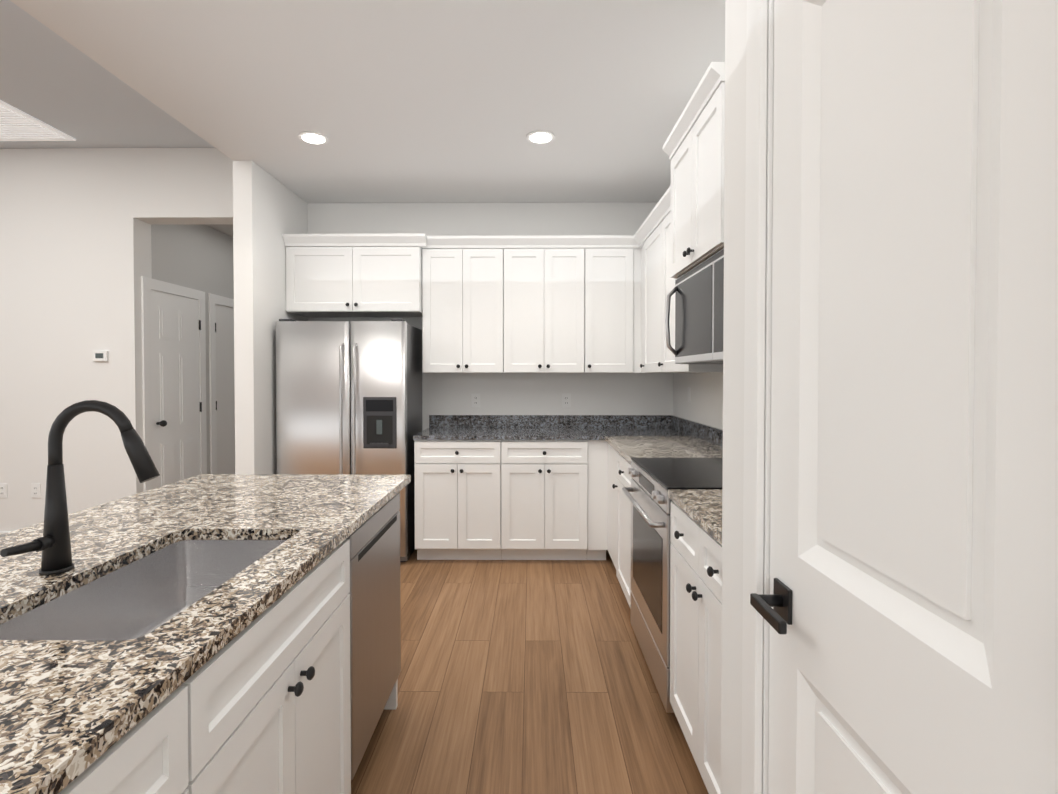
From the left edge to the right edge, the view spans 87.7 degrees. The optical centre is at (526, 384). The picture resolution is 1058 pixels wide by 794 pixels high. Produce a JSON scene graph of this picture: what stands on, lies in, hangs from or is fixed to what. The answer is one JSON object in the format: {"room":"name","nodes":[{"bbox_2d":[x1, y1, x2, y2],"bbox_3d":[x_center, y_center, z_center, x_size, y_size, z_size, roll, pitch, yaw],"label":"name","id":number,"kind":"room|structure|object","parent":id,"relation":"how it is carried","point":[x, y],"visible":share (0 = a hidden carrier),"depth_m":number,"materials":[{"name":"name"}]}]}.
{"room":"kitchen","nodes":[
{"label":"kitchen","id":0,"kind":"room"},
{"bbox_2d":[0,0,214,148],"bbox_3d":[-4.488,-1.806,0.655,5.072,0.120,7.540,0,1,1],"label":"ceiling","id":1,"kind":"structure","parent":0,"point":[48,76],"depth_m":3.45,"materials":[{"name":"white paint"}]},
{"bbox_2d":[0,100,75,140],"bbox_3d":[-3.881,-1.788,3.745,1.130,0.019,0.630,0,1,1],"label":"ceiling vent","id":2,"kind":"object","parent":1,"relation":"in","point":[16,124],"visible":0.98,"depth_m":3.85,"materials":[{"name":"white"}]},
{"bbox_2d":[0,148,232,531],"bbox_3d":[-4.454,-0.267,4.352,5.072,3.078,0.200,0,1,1],"label":"wall","id":3,"kind":"structure","parent":0,"point":[75,246],"depth_m":4.24,"materials":[{"name":"white paint"}]},
{"bbox_2d":[0,483,6,497],"bbox_3d":[-4.051,0.823,4.261,0.072,0.114,0.008,0,1,1],"label":"outlet","id":4,"kind":"object","parent":3,"relation":"attached to","point":[3,490],"visible":1,"depth_m":4.26,"materials":[{"name":"white plastic"}]},
{"bbox_2d":[31,483,40,497],"bbox_3d":[-3.791,0.823,4.259,0.072,0.114,0.008,0,1,1],"label":"outlet","id":5,"kind":"object","parent":3,"relation":"attached to","point":[35,490],"visible":1,"depth_m":4.26,"materials":[{"name":"white plastic"}]},
{"bbox_2d":[92,351,107,360],"bbox_3d":[-3.268,-0.216,4.229,0.110,0.080,0.023,0,1,1],"label":"thermostat","id":6,"kind":"object","parent":3,"relation":"attached to","point":[100,355],"visible":1,"depth_m":4.22,"materials":[{"name":"white plastic"}]},
{"bbox_2d":[151,224,233,473],"bbox_3d":[-3.059,-0.123,5.532,0.120,2.748,2.178,0,1,1],"label":"wall","id":7,"kind":"structure","parent":0,"point":[198,257],"depth_m":5.12,"materials":[{"name":"grey paint"}]},
{"bbox_2d":[141,276,206,491],"bbox_3d":[-2.963,0.208,4.731,0.086,2.115,0.820,0,1,1],"label":"hall door","id":8,"kind":"structure","parent":7,"relation":"in","point":[173,327],"depth_m":4.68,"materials":[{"name":"white paint"}]},
{"bbox_2d":[208,293,234,473],"bbox_3d":[-2.988,0.192,5.656,0.019,2.115,0.870,0,1,1],"label":"hall door","id":9,"kind":"structure","parent":7,"relation":"in","point":[221,389],"depth_m":5.42,"materials":[{"name":"white paint"}]},
{"bbox_2d":[233,160,307,473],"bbox_3d":[-1.856,-0.098,4.079,0.126,2.748,0.898,0,1,1],"label":"wall","id":10,"kind":"structure","parent":0,"point":[269,210],"depth_m":3.70,"materials":[{"name":"white paint"}]},
{"bbox_2d":[10,0,724,236],"bbox_3d":[-0.929,-1.659,1.755,4.610,0.450,9.800,0,1,1],"label":"ceiling","id":11,"kind":"structure","parent":0,"point":[425,101],"depth_m":2.66,"materials":[{"name":"white paint"}]},
{"bbox_2d":[298,131,328,144],"bbox_3d":[-1.260,-1.454,3.262,0.170,0.010,0.170,0,1,1],"label":"recessed light","id":12,"kind":"object","parent":11,"relation":"in","point":[310,137],"visible":1,"depth_m":3.25,"materials":[{"name":"white paint"}]},
{"bbox_2d":[526,130,554,143],"bbox_3d":[0.085,-1.454,3.249,0.170,0.010,0.170,0,1,1],"label":"recessed light","id":13,"kind":"object","parent":11,"relation":"in","point":[540,137],"visible":1,"depth_m":3.24,"materials":[{"name":"white paint"}]},
{"bbox_2d":[307,202,672,430],"bbox_3d":[-0.218,-0.106,4.575,3.240,2.748,0.120,0,1,1],"label":"wall","id":14,"kind":"structure","parent":0,"point":[590,393],"depth_m":4.51,"materials":[{"name":"white paint"}]},
{"bbox_2d":[471,394,479,406],"bbox_3d":[-0.414,0.134,4.516,0.072,0.114,0.008,0,1,1],"label":"electrical outlet","id":15,"kind":"object","parent":14,"relation":"attached to","point":[475,400],"visible":1,"depth_m":4.51,"materials":[{"name":"white plastic"}]},
{"bbox_2d":[562,394,570,406],"bbox_3d":[0.328,0.134,4.509,0.072,0.114,0.008,0,1,1],"label":"electrical outlet","id":16,"kind":"object","parent":14,"relation":"attached to","point":[566,400],"visible":1,"depth_m":4.51,"materials":[{"name":"white plastic"}]},
{"bbox_2d":[622,234,685,372],"bbox_3d":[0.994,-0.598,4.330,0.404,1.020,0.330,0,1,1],"label":"upper cabinet","id":17,"kind":"object","parent":14,"relation":"attached to","point":[651,263],"depth_m":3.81,"materials":[{"name":"white paint"}]},
{"bbox_2d":[351,549,708,793],"bbox_3d":[-2.819,1.365,1.824,8.390,0.100,9.800,0,1,1],"label":"floor","id":18,"kind":"structure","parent":0,"point":[524,676],"depth_m":2.32,"materials":[{"name":"brown wood"}]},
{"bbox_2d":[59,645,226,793],"bbox_3d":[-0.842,0.893,0.626,0.650,0.884,0.583,0,1,1],"label":"base cabinet","id":19,"kind":"object","parent":18,"relation":"on","point":[180,747],"depth_m":0.82,"materials":[{"name":"white paint"}]},
{"bbox_2d":[0,474,410,793],"bbox_3d":[-0.965,0.427,1.121,0.910,0.030,2.520,0,1,1],"label":"countertop","id":20,"kind":"structure","parent":19,"relation":"on","point":[71,711],"depth_m":1.10,"materials":[{"name":"stone"}]},
{"bbox_2d":[0,400,159,574],"bbox_3d":[-0.934,0.223,1.164,0.256,0.375,0.146,0,1,1],"label":"faucet","id":21,"kind":"object","parent":20,"relation":"on","point":[53,544],"visible":1,"depth_m":1.19,"materials":[{"name":"black metal"}]},
{"bbox_2d":[0,540,286,640],"bbox_3d":[-0.797,0.607,1.220,0.379,0.330,0.679,0,1,1],"label":"sink","id":22,"kind":"object","parent":20,"relation":"in","point":[146,595],"visible":0.15,"depth_m":1.39,"materials":[{"name":"silver metal"}]},
{"bbox_2d":[227,539,350,793],"bbox_3d":[-0.837,0.883,1.195,0.650,0.884,0.811,0,1,1],"label":"base cabinet","id":23,"kind":"object","parent":18,"relation":"on","point":[261,704],"depth_m":1.23,"materials":[{"name":"white paint"}]},
{"bbox_2d":[276,319,421,561],"bbox_3d":[-1.301,0.406,4.152,0.910,1.737,0.704,0,1,1],"label":"fridge","id":24,"kind":"object","parent":18,"relation":"on","point":[348,397],"visible":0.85,"depth_m":3.86,"materials":[{"name":"silver metal"}]},
{"bbox_2d":[346,492,400,779],"bbox_3d":[-0.805,0.872,1.905,0.602,0.880,0.594,0,1,1],"label":"dishwasher","id":25,"kind":"object","parent":18,"relation":"on","point":[375,643],"visible":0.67,"depth_m":1.82,"materials":[{"name":"silver metal"}]},
{"bbox_2d":[384,678,397,709],"bbox_3d":[-0.831,0.871,1.886,0.650,0.884,0.698,0,1,1],"label":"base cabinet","id":26,"kind":"object","parent":18,"relation":"on","point":[392,703],"depth_m":2.21,"materials":[{"name":"white paint"}]},
{"bbox_2d":[574,440,601,559],"bbox_3d":[0.808,0.832,4.214,0.774,0.884,0.607,0,1,1],"label":"base cabinet","id":27,"kind":"object","parent":18,"relation":"on","point":[587,453],"depth_m":3.91,"materials":[{"name":"white paint"}]},
{"bbox_2d":[602,440,631,599],"bbox_3d":[0.869,0.842,3.614,0.626,0.884,0.591,0,1,1],"label":"base cabinet","id":28,"kind":"object","parent":18,"relation":"on","point":[616,507],"depth_m":3.34,"materials":[{"name":"white paint"}]},
{"bbox_2d":[413,415,683,439],"bbox_3d":[0.199,0.324,4.189,1.992,0.130,0.654,0,1,1],"label":"countertop","id":29,"kind":"structure","parent":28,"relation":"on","point":[441,427],"depth_m":4.49,"materials":[{"name":"stone"}]},
{"bbox_2d":[601,419,722,463],"bbox_3d":[0.867,0.339,3.346,0.642,0.130,1.020,0,1,1],"label":"countertop","id":30,"kind":"structure","parent":28,"relation":"on","point":[627,437],"depth_m":3.61,"materials":[{"name":"stone"}]},
{"bbox_2d":[622,458,722,712],"bbox_3d":[0.829,0.844,2.462,0.697,0.919,0.756,0,1,1],"label":"range","id":31,"kind":"object","parent":18,"relation":"on","point":[653,480],"visible":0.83,"depth_m":2.35,"materials":[{"name":"silver metal"}]},
{"bbox_2d":[670,501,721,793],"bbox_3d":[0.836,0.874,1.721,0.656,0.883,0.710,0,1,1],"label":"base cabinet","id":32,"kind":"object","parent":18,"relation":"on","point":[695,613],"visible":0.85,"depth_m":1.73,"materials":[{"name":"white paint"}]},
{"bbox_2d":[668,489,721,544],"bbox_3d":[0.852,0.367,1.713,0.642,0.130,0.714,0,1,1],"label":"countertop","id":33,"kind":"structure","parent":32,"relation":"on","point":[702,508],"depth_m":1.83,"materials":[{"name":"stone"}]},
{"bbox_2d":[673,372,722,428],"bbox_3d":[1.246,-0.077,2.871,0.120,2.748,3.258,0,1,1],"label":"wall","id":34,"kind":"structure","parent":0,"point":[705,406],"depth_m":3.78,"materials":[{"name":"white paint"}]},
{"bbox_2d":[688,387,690,402],"bbox_3d":[1.192,0.077,4.035,0.008,0.114,0.072,0,1,1],"label":"electrical outlet","id":35,"kind":"object","parent":34,"relation":"attached to","point":[689,394],"visible":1,"depth_m":4.02,"materials":[{"name":"white plastic"}]},
{"bbox_2d":[665,248,723,363],"bbox_3d":[0.939,-0.313,2.442,0.480,0.434,0.753,0,1,1],"label":"microwave","id":36,"kind":"object","parent":34,"relation":"attached to","point":[698,290],"visible":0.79,"depth_m":2.40,"materials":[{"name":"silver metal"}]},
{"bbox_2d":[721,0,746,793],"bbox_3d":[0.519,-0.013,-0.891,0.115,2.748,4.480,0,1,1],"label":"wall","id":37,"kind":"structure","parent":0,"point":[733,368],"depth_m":1.22,"materials":[{"name":"white paint"}]},
{"bbox_2d":[741,0,1057,793],"bbox_3d":[0.506,0.230,0.778,0.167,2.205,0.802,0,1,1],"label":"pantry door","id":38,"kind":"structure","parent":37,"relation":"in","point":[901,452],"depth_m":0.73,"materials":[{"name":"white paint"}]}
]}

